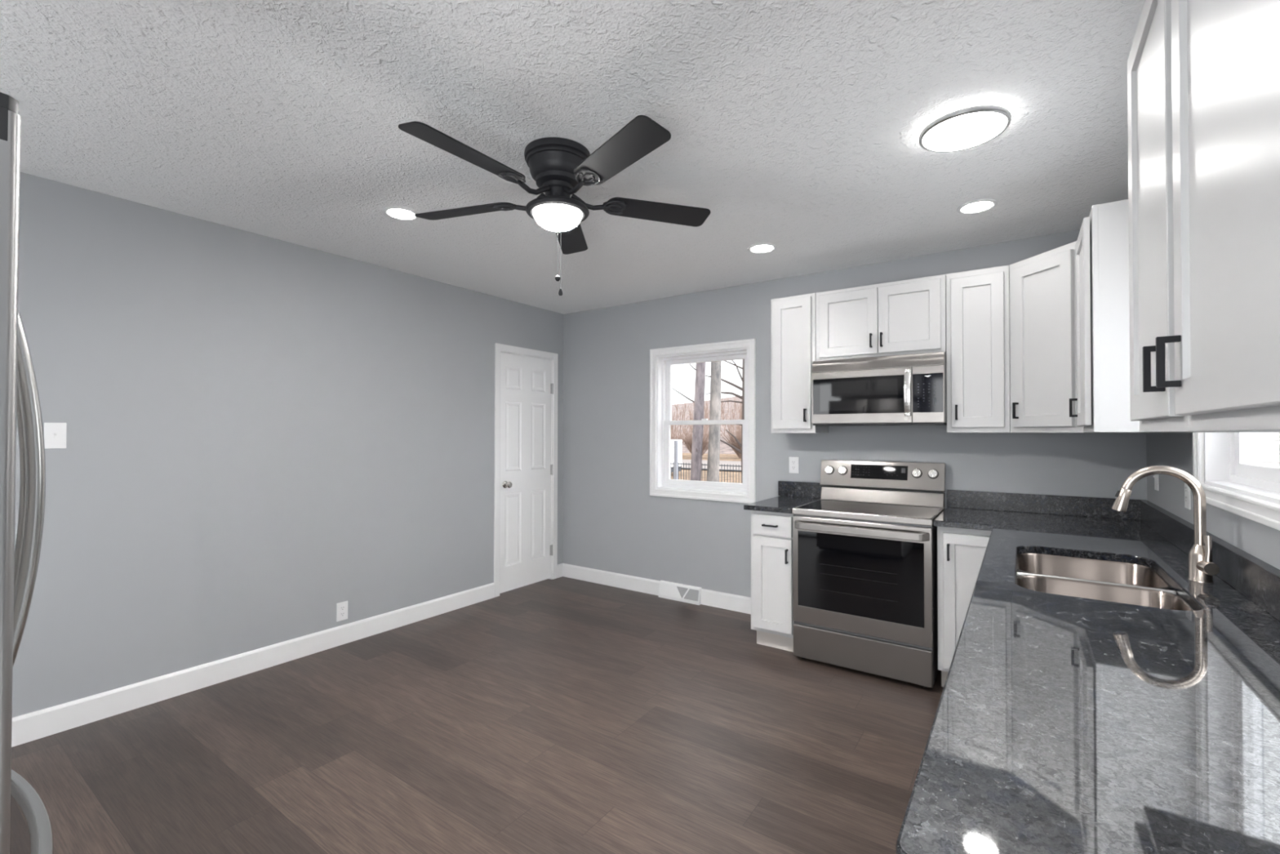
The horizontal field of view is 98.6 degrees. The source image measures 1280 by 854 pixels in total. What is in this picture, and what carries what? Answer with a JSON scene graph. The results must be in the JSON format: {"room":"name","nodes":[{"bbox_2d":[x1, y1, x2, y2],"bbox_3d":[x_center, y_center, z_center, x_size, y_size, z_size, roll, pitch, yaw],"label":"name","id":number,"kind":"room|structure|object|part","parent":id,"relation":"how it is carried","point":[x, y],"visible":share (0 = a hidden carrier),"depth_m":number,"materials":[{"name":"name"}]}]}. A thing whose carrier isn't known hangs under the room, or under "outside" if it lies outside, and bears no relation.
{"room":"kitchen","nodes":[
{"label":"kitchen","id":0,"kind":"room"},
{"bbox_2d":[12,172,563,717],"bbox_3d":[-2.125,0.145,3.419,0.140,2.516,4.660,0,-1,35],"label":"wall","id":1,"kind":"structure","parent":0,"point":[265,435],"depth_m":3.07,"materials":[{"name":"grey paint"}]},
{"bbox_2d":[44,422,66,448],"bbox_3d":[-2.663,0.039,2.507,0.016,0.118,0.072,0,-1,35],"label":"light switch","id":2,"kind":"object","parent":1,"relation":"attached to","point":[55,433],"visible":0.91,"depth_m":2.51,"materials":[{"name":"white plastic"}]},
{"bbox_2d":[11,563,562,746],"bbox_3d":[-2.064,1.342,3.361,0.014,0.122,4.660,0,-1,35],"label":"baseboard","id":3,"kind":"structure","parent":1,"relation":"attached to","point":[27,727],"depth_m":3.00,"materials":[{"name":"white paint"}]},
{"bbox_2d":[336,600,347,621],"bbox_3d":[-1.928,1.192,3.563,0.008,0.118,0.072,0,-1,35],"label":"wall outlet","id":4,"kind":"object","parent":1,"relation":"attached to","point":[341,607],"visible":1,"depth_m":3.56,"materials":[{"name":"white plastic"}]},
{"bbox_2d":[339,605,345,610],"bbox_3d":[-1.926,1.173,3.562,0.003,0.027,0.033,0,-1,35],"label":"receptacle","id":5,"kind":"object","parent":4,"relation":"attached to","point":[341,607],"depth_m":3.56,"materials":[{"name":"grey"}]},
{"bbox_2d":[339,611,345,616],"bbox_3d":[-1.926,1.212,3.562,0.003,0.027,0.033,0,-1,35],"label":"receptacle","id":6,"kind":"object","parent":4,"relation":"attached to","point":[341,613],"depth_m":3.56,"materials":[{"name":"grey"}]},
{"bbox_2d":[493,342,558,597],"bbox_3d":[-1.037,0.362,4.930,0.205,2.122,0.752,0,-1,35],"label":"door","id":7,"kind":"structure","parent":1,"relation":"in","point":[526,472],"depth_m":4.88,"materials":[{"name":"white paint"}]},
{"bbox_3d":[-1.124,0.491,4.683,0.068,0.062,0.062,0,-1,35],"label":"knob","id":8,"kind":"part","parent":7,"relation":"part of","materials":[{"name":"silver metal"}]},
{"bbox_2d":[9,576,943,853],"bbox_3d":[-0.355,1.442,2.176,4.571,0.100,5.060,0,-1,35],"label":"floor","id":9,"kind":"structure","parent":0,"point":[560,715],"depth_m":2.40,"materials":[{"name":"brown wood"}]},
{"bbox_2d":[0,92,53,853],"bbox_3d":[-1.371,0.464,0.667,0.911,1.776,0.893,0,-1,35],"label":"refrigerator","id":10,"kind":"object","parent":9,"relation":"on","point":[19,391],"visible":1,"depth_m":0.70,"materials":[{"name":"grey metal"}]},
{"bbox_3d":[-1.002,0.119,0.803,0.453,1.040,0.070,0,-1,35],"label":"door","id":11,"kind":"part","parent":10,"relation":"part of","materials":[{"name":"silver metal"}]},
{"bbox_3d":[-1.178,0.108,1.012,0.023,0.874,0.095,0,-1,35],"label":"door handle","id":12,"kind":"part","parent":10,"relation":"part of","materials":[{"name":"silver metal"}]},
{"bbox_3d":[-1.120,0.108,0.972,0.023,0.874,0.095,0,-1,35],"label":"door handle","id":13,"kind":"part","parent":10,"relation":"part of","materials":[{"name":"silver metal"}]},
{"bbox_3d":[-1.148,0.706,0.987,0.767,0.025,0.107,0,-1,35],"label":"freezer handle","id":14,"kind":"part","parent":10,"relation":"part of","materials":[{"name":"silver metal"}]},
{"bbox_2d":[751,510,794,652],"bbox_3d":[0.986,0.972,3.685,0.280,0.880,0.659,0,-1,35],"label":"base cabinet","id":15,"kind":"object","parent":9,"relation":"on","point":[771,532],"visible":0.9,"depth_m":3.45,"materials":[{"name":"white paint"}]},
{"bbox_3d":[0.808,0.616,3.430,0.096,0.010,0.030,0,-1,35],"label":"drawer pull","id":16,"kind":"part","parent":15,"relation":"part of","materials":[{"name":"black metal"}]},
{"bbox_3d":[0.830,0.616,3.446,0.250,0.128,0.020,0,-1,35],"label":"drawer","id":17,"kind":"part","parent":15,"relation":"part of","materials":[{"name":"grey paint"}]},
{"bbox_3d":[0.829,0.982,3.441,0.250,0.578,0.020,0,-1,35],"label":"door","id":18,"kind":"part","parent":15,"relation":"part of","materials":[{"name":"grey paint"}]},
{"bbox_2d":[743,480,822,513],"bbox_3d":[0.975,0.461,3.701,0.321,0.138,0.656,0,-1,35],"label":"countertop","id":19,"kind":"structure","parent":15,"relation":"on","point":[792,495],"depth_m":3.87,"materials":[{"name":"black stone"}]},
{"bbox_3d":[0.897,0.793,3.367,0.010,0.086,0.030,0,-1,35],"label":"door pull","id":20,"kind":"part","parent":15,"relation":"part of","materials":[{"name":"black metal"}]},
{"bbox_2d":[791,459,945,687],"bbox_3d":[1.404,0.816,3.365,0.757,1.186,0.695,0,-1,35],"label":"electric range","id":21,"kind":"object","parent":9,"relation":"on","point":[864,552],"visible":0.99,"depth_m":3.15,"materials":[{"name":"grey metal"}]},
{"bbox_3d":[1.294,0.293,3.765,0.055,0.057,0.038,0,-1,35],"label":"knob","id":22,"kind":"part","parent":21,"relation":"part of","materials":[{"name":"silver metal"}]},
{"bbox_3d":[1.366,0.292,3.715,0.055,0.057,0.038,0,-1,35],"label":"knob","id":23,"kind":"part","parent":21,"relation":"part of","materials":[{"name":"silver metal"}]},
{"bbox_3d":[1.221,0.584,3.103,0.730,0.042,0.052,0,-1,35],"label":"oven handle","id":24,"kind":"part","parent":21,"relation":"part of","materials":[{"name":"silver metal"}]},
{"bbox_3d":[1.243,0.854,3.132,0.751,0.632,0.030,0,-1,35],"label":"oven door","id":25,"kind":"part","parent":21,"relation":"part of","materials":[{"name":"silver metal"}]},
{"bbox_3d":[1.240,1.284,3.124,0.749,0.192,0.022,0,-1,35],"label":"storage drawer","id":26,"kind":"part","parent":21,"relation":"part of","materials":[{"name":"silver metal"}]},
{"bbox_2d":[791,498,944,525],"bbox_3d":[1.399,0.511,3.361,0.757,0.036,0.584,0,-1,35],"label":"cooktop","id":27,"kind":"object","parent":21,"relation":"in","point":[864,511],"depth_m":3.25,"materials":[{"name":"black glass"}]},
{"bbox_3d":[1.575,0.317,3.617,0.757,0.183,0.079,0,-1,35],"label":"control panel","id":28,"kind":"part","parent":21,"relation":"part of","materials":[{"name":"silver metal"}]},
{"bbox_3d":[1.738,0.290,3.458,0.055,0.057,0.038,0,-1,35],"label":"knob","id":29,"kind":"part","parent":21,"relation":"part of","materials":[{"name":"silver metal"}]},
{"bbox_3d":[1.813,0.289,3.406,0.055,0.057,0.038,0,-1,35],"label":"knob","id":30,"kind":"part","parent":21,"relation":"part of","materials":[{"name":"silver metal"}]},
{"bbox_2d":[937,526,991,686],"bbox_3d":[1.862,0.966,3.078,0.288,0.880,0.659,0,-1,35],"label":"base cabinet","id":31,"kind":"object","parent":9,"relation":"on","point":[961,552],"visible":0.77,"depth_m":2.87,"materials":[{"name":"white paint"}]},
{"bbox_3d":[1.611,0.654,2.874,0.010,0.086,0.030,0,-1,35],"label":"door pull","id":32,"kind":"part","parent":31,"relation":"part of","materials":[{"name":"black metal"}]},
{"bbox_3d":[0.910,0.939,0.948,0.661,0.880,1.213,0,-1,35],"label":"base cabinet","id":33,"kind":"object","parent":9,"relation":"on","visible":0},
{"bbox_2d":[895,489,1279,853],"bbox_3d":[1.371,0.439,1.832,0.928,0.138,3.276,0,-1,35],"label":"countertop","id":34,"kind":"structure","parent":33,"relation":"on","point":[1062,724],"depth_m":0.92,"materials":[{"name":"grey stone"}]},
{"bbox_2d":[1016,552,1195,610],"bbox_3d":[1.500,0.598,1.830,0.427,0.187,0.817,0,-1,35],"label":"sink","id":35,"kind":"object","parent":34,"relation":"in","point":[1122,582],"visible":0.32,"depth_m":1.88,"materials":[{"name":"silver metal"}]},
{"bbox_3d":[1.609,0.602,1.988,0.427,0.182,0.432,0,-1,35],"label":"sink bowl","id":36,"kind":"part","parent":35,"relation":"part of","materials":[{"name":"silver metal"}]},
{"bbox_3d":[1.376,0.597,1.653,0.427,0.182,0.385,0,-1,35],"label":"sink bowl","id":37,"kind":"part","parent":35,"relation":"part of","materials":[{"name":"silver metal"}]},
{"bbox_2d":[1111,465,1219,582],"bbox_3d":[1.658,0.301,1.748,0.241,0.354,0.091,0,-1,35],"label":"kitchen faucet","id":38,"kind":"object","parent":34,"relation":"on","point":[1202,569],"visible":1,"depth_m":1.71,"materials":[{"name":"silver metal"}]},
{"bbox_3d":[1.730,0.375,1.675,0.026,0.087,0.017,0,-1,-28],"label":"lever","id":39,"kind":"part","parent":38,"relation":"part of","materials":[{"name":"silver metal"}]},
{"bbox_2d":[0,0,1144,314],"bbox_3d":[-0.351,-1.174,2.207,4.571,0.100,5.060,0,-1,35],"label":"ceiling","id":40,"kind":"structure","parent":0,"point":[798,125],"depth_m":2.00,"materials":[{"name":"white paint"}]},
{"bbox_2d":[382,206,418,220],"bbox_3d":[-1.248,-1.114,2.880,0.176,0.008,0.176,0,-1,35],"label":"recessed light","id":41,"kind":"object","parent":40,"relation":"in","point":[400,213],"visible":0.91,"depth_m":2.87,"materials":[{"name":"white plastic"}]},
{"bbox_2d":[398,115,710,295],"bbox_3d":[-0.369,-0.819,2.228,1.304,0.610,1.250,0,-1,35],"label":"ceiling fan","id":42,"kind":"object","parent":40,"relation":"hanging from","point":[559,166],"visible":1,"depth_m":2.17,"materials":[{"name":"black metal"}]},
{"bbox_3d":[-0.595,-0.946,1.911,0.136,0.006,0.467,14,8,35],"label":"blade","id":43,"kind":"part","parent":42,"relation":"part of","materials":[{"name":"black wood"}]},
{"bbox_3d":[-0.757,-0.941,2.400,0.467,0.006,0.136,0,11,18],"label":"blade","id":44,"kind":"part","parent":42,"relation":"part of","materials":[{"name":"black wood"}]},
{"bbox_3d":[-0.339,-0.848,2.266,0.206,0.068,0.206,0,-1,35],"label":"lamp shade","id":45,"kind":"part","parent":42,"relation":"part of","materials":[{"name":"white glass"}]},
{"bbox_3d":[-0.322,-0.734,2.156,0.002,0.289,0.002,0,-1,35],"label":"pull chain","id":46,"kind":"part","parent":42,"relation":"part of","materials":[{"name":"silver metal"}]},
{"bbox_3d":[-0.341,-0.936,2.705,0.136,0.006,0.467,-12,-1,0],"label":"blade","id":47,"kind":"part","parent":42,"relation":"part of","materials":[{"name":"black wood"}]},
{"bbox_3d":[-0.080,-0.945,1.913,0.136,0.006,0.467,15,-9,-35],"label":"blade","id":48,"kind":"part","parent":42,"relation":"part of","materials":[{"name":"black"}]},
{"bbox_3d":[0.077,-0.939,2.404,0.467,0.006,0.136,0,-13,-18],"label":"blade","id":49,"kind":"part","parent":42,"relation":"part of","materials":[{"name":"black"}]},
{"bbox_2d":[747,243,776,253],"bbox_3d":[0.756,-1.104,3.410,0.176,0.008,0.176,0,-1,35],"label":"recessed light","id":50,"kind":"object","parent":40,"relation":"in","point":[761,248],"visible":1,"depth_m":3.40,"materials":[{"name":"white plastic"}]},
{"bbox_2d":[918,104,1011,152],"bbox_3d":[1.202,-1.102,2.045,0.298,0.042,0.298,0,-1,35],"label":"flush ceiling light","id":51,"kind":"object","parent":40,"relation":"attached to","point":[969,127],"visible":1,"depth_m":2.00,"materials":[{"name":"white plastic"}]},
{"bbox_2d":[956,199,997,213],"bbox_3d":[1.702,-1.110,2.779,0.176,0.008,0.176,0,-1,35],"label":"recessed light","id":52,"kind":"object","parent":40,"relation":"in","point":[975,206],"visible":1,"depth_m":2.77,"materials":[{"name":"white plastic"}]},
{"bbox_2d":[562,229,1146,597],"bbox_3d":[1.014,0.160,4.164,4.451,2.516,0.140,0,-1,35],"label":"wall","id":53,"kind":"structure","parent":0,"point":[611,522],"depth_m":4.32,"materials":[{"name":"grey paint"}]},
{"bbox_2d":[562,563,751,613],"bbox_3d":[0.154,1.361,4.650,2.190,0.122,0.014,0,-1,35],"label":"baseboard","id":54,"kind":"structure","parent":53,"relation":"attached to","point":[735,602],"depth_m":4.75,"materials":[{"name":"white paint"}]},
{"bbox_2d":[658,580,702,604],"bbox_3d":[0.324,1.356,4.512,0.384,0.130,0.047,0,-1,35],"label":"air vent","id":55,"kind":"object","parent":53,"relation":"in","point":[667,589],"visible":1,"depth_m":4.50,"materials":[{"name":"white plastic"}]},
{"bbox_3d":[0.282,1.354,4.527,0.281,0.101,0.025,0,-1,35],"label":"plate","id":56,"kind":"part","parent":55,"relation":"part of","materials":[{"name":"white plastic"}]},
{"bbox_2d":[649,338,755,503],"bbox_3d":[0.517,-0.041,4.493,0.957,1.252,0.149,0,-1,35],"label":"window","id":57,"kind":"structure","parent":53,"relation":"in","point":[661,360],"depth_m":4.52,"materials":[{"name":"white paint"}]},
{"bbox_3d":[0.532,0.215,4.513,0.769,0.541,0.026,0,-1,35],"label":"sash","id":58,"kind":"part","parent":57,"relation":"part of","materials":[{"name":"white plastic"}]},
{"bbox_3d":[0.548,-0.296,4.541,0.769,0.553,0.024,0,-1,35],"label":"sash","id":59,"kind":"part","parent":57,"relation":"part of","materials":[{"name":"white plastic"}]},
{"bbox_2d":[789,457,798,473],"bbox_3d":[1.118,0.277,4.000,0.072,0.118,0.008,0,-1,35],"label":"wall outlet","id":60,"kind":"object","parent":53,"relation":"attached to","point":[793,461],"visible":1,"depth_m":4.00,"materials":[{"name":"white plastic"}]},
{"bbox_2d":[770,293,828,432],"bbox_3d":[1.100,-0.419,3.810,0.304,0.922,0.355,0,-1,35],"label":"upper cabinet","id":61,"kind":"object","parent":53,"relation":"attached to","point":[793,318],"visible":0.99,"depth_m":3.69,"materials":[{"name":"grey paint"}]},
{"bbox_3d":[1.021,-0.424,3.697,0.260,0.872,0.020,0,-1,35],"label":"door","id":62,"kind":"part","parent":61,"relation":"part of","materials":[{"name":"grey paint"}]},
{"bbox_3d":[1.084,-0.078,3.619,0.010,0.086,0.030,0,-1,35],"label":"door pull","id":63,"kind":"part","parent":61,"relation":"part of","materials":[{"name":"black metal"}]},
{"bbox_2d":[777,480,822,498],"bbox_3d":[1.154,0.449,3.959,0.321,0.108,0.028,0,-1,35],"label":"backsplash","id":64,"kind":"structure","parent":53,"relation":"attached to","point":[785,488],"depth_m":3.95,"materials":[{"name":"stone"}]},
{"bbox_2d":[815,274,946,360],"bbox_3d":[1.537,-0.658,3.510,0.750,0.451,0.355,0,-1,35],"label":"upper cabinet","id":65,"kind":"object","parent":53,"relation":"attached to","point":[904,317],"visible":0.98,"depth_m":3.37,"materials":[{"name":"grey paint"}]},
{"bbox_3d":[1.319,-0.656,3.494,0.357,0.408,0.020,0,-1,35],"label":"door","id":66,"kind":"part","parent":65,"relation":"part of","materials":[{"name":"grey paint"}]},
{"bbox_3d":[1.423,-0.533,3.390,0.010,0.086,0.030,0,-1,35],"label":"door pull","id":67,"kind":"part","parent":65,"relation":"part of","materials":[{"name":"black metal"}]},
{"bbox_2d":[811,351,946,426],"bbox_3d":[1.512,-0.217,3.469,0.751,0.420,0.436,0,-1,35],"label":"microwave","id":68,"kind":"object","parent":65,"relation":"attached to","point":[902,389],"visible":0.98,"depth_m":3.30,"materials":[{"name":"grey metal"}]},
{"bbox_3d":[1.353,-0.194,3.380,0.572,0.222,0.026,0,-1,35],"label":"door glass","id":69,"kind":"part","parent":68,"relation":"part of","materials":[{"name":"black glass"}]},
{"bbox_3d":[1.350,-0.186,3.382,0.585,0.326,0.030,0,-1,35],"label":"door","id":70,"kind":"part","parent":68,"relation":"part of","materials":[{"name":"silver metal"}]},
{"bbox_3d":[1.556,-0.201,3.199,0.036,0.272,0.044,0,-1,35],"label":"handle","id":71,"kind":"part","parent":68,"relation":"part of","materials":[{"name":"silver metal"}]},
{"bbox_3d":[1.658,-0.196,3.168,0.156,0.222,0.026,0,-1,35],"label":"control panel","id":72,"kind":"part","parent":68,"relation":"part of","materials":[{"name":"black glass"}]},
{"bbox_3d":[1.472,-0.533,3.356,0.010,0.086,0.030,0,-1,35],"label":"door pull","id":73,"kind":"part","parent":65,"relation":"part of","materials":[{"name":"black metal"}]},
{"bbox_3d":[1.608,-0.658,3.293,0.339,0.408,0.020,0,-1,35],"label":"door","id":74,"kind":"part","parent":65,"relation":"part of","materials":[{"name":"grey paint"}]},
{"bbox_2d":[946,265,1010,432],"bbox_3d":[1.972,-0.427,3.205,0.303,0.919,0.355,0,-1,35],"label":"upper cabinet","id":75,"kind":"object","parent":53,"relation":"attached to","point":[978,301],"visible":1,"depth_m":3.09,"materials":[{"name":"grey paint"}]},
{"bbox_3d":[1.797,-0.083,3.124,0.010,0.086,0.030,0,-1,35],"label":"door pull","id":76,"kind":"part","parent":75,"relation":"part of","materials":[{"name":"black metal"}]},
{"bbox_2d":[1008,240,1083,432],"bbox_3d":[2.274,-0.430,2.850,0.593,0.919,0.593,0,-1,35],"label":"upper cabinet","id":77,"kind":"object","parent":53,"relation":"attached to","point":[1043,362],"visible":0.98,"depth_m":2.80,"materials":[{"name":"grey paint"}]},
{"bbox_3d":[2.003,-0.087,2.934,0.030,0.086,0.010,0,-1,-10],"label":"door pull","id":78,"kind":"part","parent":77,"relation":"part of","materials":[{"name":"black metal"}]},
{"bbox_2d":[946,489,1146,519],"bbox_3d":[2.295,0.442,3.166,0.928,0.108,0.030,0,-1,35],"label":"backsplash","id":79,"kind":"structure","parent":53,"relation":"attached to","point":[1085,506],"depth_m":3.14,"materials":[{"name":"stone"}]},
{"bbox_2d":[1016,569,1180,595],"bbox_3d":[1.911,0.958,2.393,0.661,0.880,0.462,0,-1,35],"label":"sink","id":80,"kind":"object","parent":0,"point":[1171,588],"visible":0.02,"depth_m":2.06,"materials":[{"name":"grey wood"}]},
{"bbox_2d":[1146,432,1279,569],"bbox_3d":[1.418,0.122,0.964,0.140,2.516,4.660,0,-1,35],"label":"wall","id":81,"kind":"structure","parent":0,"point":[1175,450],"depth_m":2.18,"materials":[{"name":"grey paint"}]},
{"bbox_2d":[1069,199,1139,432],"bbox_3d":[2.067,-0.437,2.346,0.360,0.919,0.466,0,-1,35],"label":"upper cabinet","id":82,"kind":"object","parent":81,"relation":"attached to","point":[1102,245],"visible":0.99,"depth_m":2.21,"materials":[{"name":"grey paint"}]},
{"bbox_3d":[2.021,-0.090,2.566,0.030,0.086,0.010,0,-1,35],"label":"door pull","id":83,"kind":"part","parent":82,"relation":"part of","materials":[{"name":"black metal"}]},
{"bbox_3d":[1.951,-0.433,2.424,0.020,0.854,0.410,0,-1,35],"label":"door","id":84,"kind":"part","parent":82,"relation":"part of","materials":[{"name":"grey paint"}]},
{"bbox_2d":[1153,474,1159,490],"bbox_3d":[2.525,0.251,2.696,0.016,0.118,0.072,0,-1,35],"label":"light switch","id":85,"kind":"object","parent":81,"relation":"attached to","point":[1156,477],"visible":0.87,"depth_m":2.67,"materials":[{"name":"white plastic"}]},
{"bbox_2d":[1184,482,1191,509],"bbox_3d":[2.180,0.266,2.192,0.008,0.118,0.072,0,-1,35],"label":"wall outlet","id":86,"kind":"object","parent":81,"relation":"attached to","point":[1187,490],"visible":0.88,"depth_m":2.18,"materials":[{"name":"white plastic"}]},
{"bbox_2d":[1127,0,1279,432],"bbox_3d":[1.207,-0.453,1.100,0.355,0.926,0.491,0,-1,35],"label":"upper cabinet","id":87,"kind":"object","parent":81,"relation":"attached to","point":[1149,94],"visible":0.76,"depth_m":1.16,"materials":[{"name":"grey paint"}]},
{"bbox_3d":[0.965,-0.109,1.033,0.030,0.086,0.010,0,-1,35],"label":"door pull","id":88,"kind":"part","parent":87,"relation":"part of","materials":[{"name":"black metal"}]},
{"bbox_3d":[1.092,-0.463,1.177,0.020,0.891,0.426,0,-1,35],"label":"door","id":89,"kind":"part","parent":87,"relation":"part of","materials":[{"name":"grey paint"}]},
{"bbox_2d":[1140,499,1279,620],"bbox_3d":[1.731,0.421,1.564,0.030,0.108,3.246,0,-1,35],"label":"backsplash","id":90,"kind":"structure","parent":81,"relation":"attached to","point":[1259,580],"depth_m":1.65,"materials":[{"name":"stone"}]},
{"bbox_2d":[1155,0,1279,431],"bbox_3d":[0.906,-0.459,0.667,0.355,0.926,0.558,0,-1,35],"label":"upper cabinet","id":91,"kind":"object","parent":81,"relation":"attached to","point":[1225,54],"visible":1,"depth_m":0.74,"materials":[{"name":"grey paint"}]},
{"bbox_3d":[0.894,-0.110,0.931,0.030,0.086,0.010,0,-1,35],"label":"door pull","id":92,"kind":"part","parent":91,"relation":"part of","materials":[{"name":"black metal"}]},
{"bbox_2d":[1192,432,1279,530],"bbox_3d":[1.833,-0.220,1.591,0.149,0.967,1.059,0,-1,35],"label":"window","id":93,"kind":"structure","parent":81,"relation":"in","point":[1228,461],"depth_m":1.87,"materials":[{"name":"white paint"}]},
{"bbox_3d":[1.841,-0.220,1.585,0.130,0.845,0.937,0,-1,35],"label":"frame","id":94,"kind":"part","parent":93,"relation":"part of","materials":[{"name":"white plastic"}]},
{"bbox_3d":[1.974,-0.220,1.746,0.026,0.775,0.456,0,-1,35],"label":"sliding sash","id":95,"kind":"part","parent":93,"relation":"part of","materials":[{"name":"white plastic"}]},
{"label":"outside","id":96,"kind":"structure","parent":0,"visible":0},
{"bbox_2d":[671,396,742,483],"bbox_3d":[2.305,-1.874,49.207,75.000,8.314,75.000,0,-1,35],"label":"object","id":97,"kind":"structure","parent":96,"point":[726,453],"depth_m":38.97,"materials":[{"name":"brown plant"}]},
{"bbox_2d":[673,440,678,479],"bbox_3d":[0.983,1.129,15.039,0.090,1.520,0.090,0,-1,35],"label":"fence post","id":98,"kind":"object","parent":97,"relation":"on","point":[675,442],"visible":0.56,"depth_m":15.01,"materials":[{"name":"grey metal"}]},
{"bbox_2d":[671,439,681,473],"bbox_3d":[0.257,1.207,22.233,2.530,1.405,1.400,0,-1,35],"label":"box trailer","id":99,"kind":"object","parent":97,"relation":"on","point":[672,440],"visible":0.06,"depth_m":21.87,"materials":[{"name":"white"}]},
{"bbox_2d":[671,424,692,444],"bbox_3d":[1.744,0.791,33.277,2.480,1.988,2.925,0,-1,35],"label":"bush","id":100,"kind":"object","parent":97,"relation":"on","point":[674,435],"visible":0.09,"depth_m":33.16,"materials":[{"name":"brown plant"}]},
{"bbox_2d":[671,362,705,480],"bbox_3d":[0.937,-0.481,11.442,0.967,4.830,0.260,0,-1,35],"label":"tree","id":101,"kind":"object","parent":97,"relation":"on","point":[699,402],"visible":0.6,"depth_m":11.17,"materials":[{"name":"grey plant"}]},
{"bbox_2d":[674,424,722,455],"bbox_3d":[3.176,0.733,31.253,2.830,2.105,2.885,0,-1,35],"label":"bush","id":102,"kind":"object","parent":97,"relation":"on","point":[688,442],"visible":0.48,"depth_m":30.96,"materials":[{"name":"brown plant"}]},
{"bbox_2d":[671,462,741,483],"bbox_3d":[2.971,1.490,17.307,5.660,0.860,0.060,0,-1,35],"label":"iron fence","id":103,"kind":"object","parent":97,"relation":"on","point":[681,464],"visible":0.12,"depth_m":17.89,"materials":[{"name":"grey metal"}]},
{"bbox_2d":[671,394,742,449],"bbox_3d":[7.266,-1.654,48.602,16.240,6.657,27.522,0,-1,18],"label":"brush","id":104,"kind":"object","parent":97,"relation":"on","point":[707,409],"visible":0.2,"depth_m":43.10,"materials":[{"name":"brown plant"}]},
{"bbox_2d":[706,360,721,481],"bbox_3d":[1.485,-0.485,11.183,0.371,4.827,0.300,0,-1,35],"label":"tree","id":105,"kind":"object","parent":97,"relation":"on","point":[713,451],"visible":0.48,"depth_m":11.06,"materials":[{"name":"grey plant"}]},
{"bbox_2d":[705,359,744,483],"bbox_3d":[1.885,-0.526,12.001,1.027,4.922,0.120,0,-1,35],"label":"tree","id":106,"kind":"object","parent":97,"relation":"on","point":[742,377],"visible":0.47,"depth_m":11.81,"materials":[{"name":"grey plant"}]},
{"bbox_2d":[720,424,741,457],"bbox_3d":[5.705,0.651,30.590,2.648,2.205,2.621,0,-1,16],"label":"bush","id":107,"kind":"object","parent":97,"relation":"on","point":[734,442],"visible":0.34,"depth_m":30.58,"materials":[{"name":"brown plant"}]},
{"bbox_2d":[1260,432,1279,466],"bbox_3d":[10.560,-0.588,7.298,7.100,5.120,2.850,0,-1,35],"label":"window pane","id":108,"kind":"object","parent":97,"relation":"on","point":[1269,442],"visible":0.02,"depth_m":7.42,"materials":[{"name":"white glass"}]},
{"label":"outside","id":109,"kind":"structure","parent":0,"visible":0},
{"bbox_2d":[681,459,741,470],"bbox_3d":[-1.962,1.821,29.848,50.000,0.140,5.000,0,-1,35],"label":"road","id":110,"kind":"structure","parent":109,"point":[704,461],"depth_m":26.43,"materials":[{"name":"grey"}]}
]}

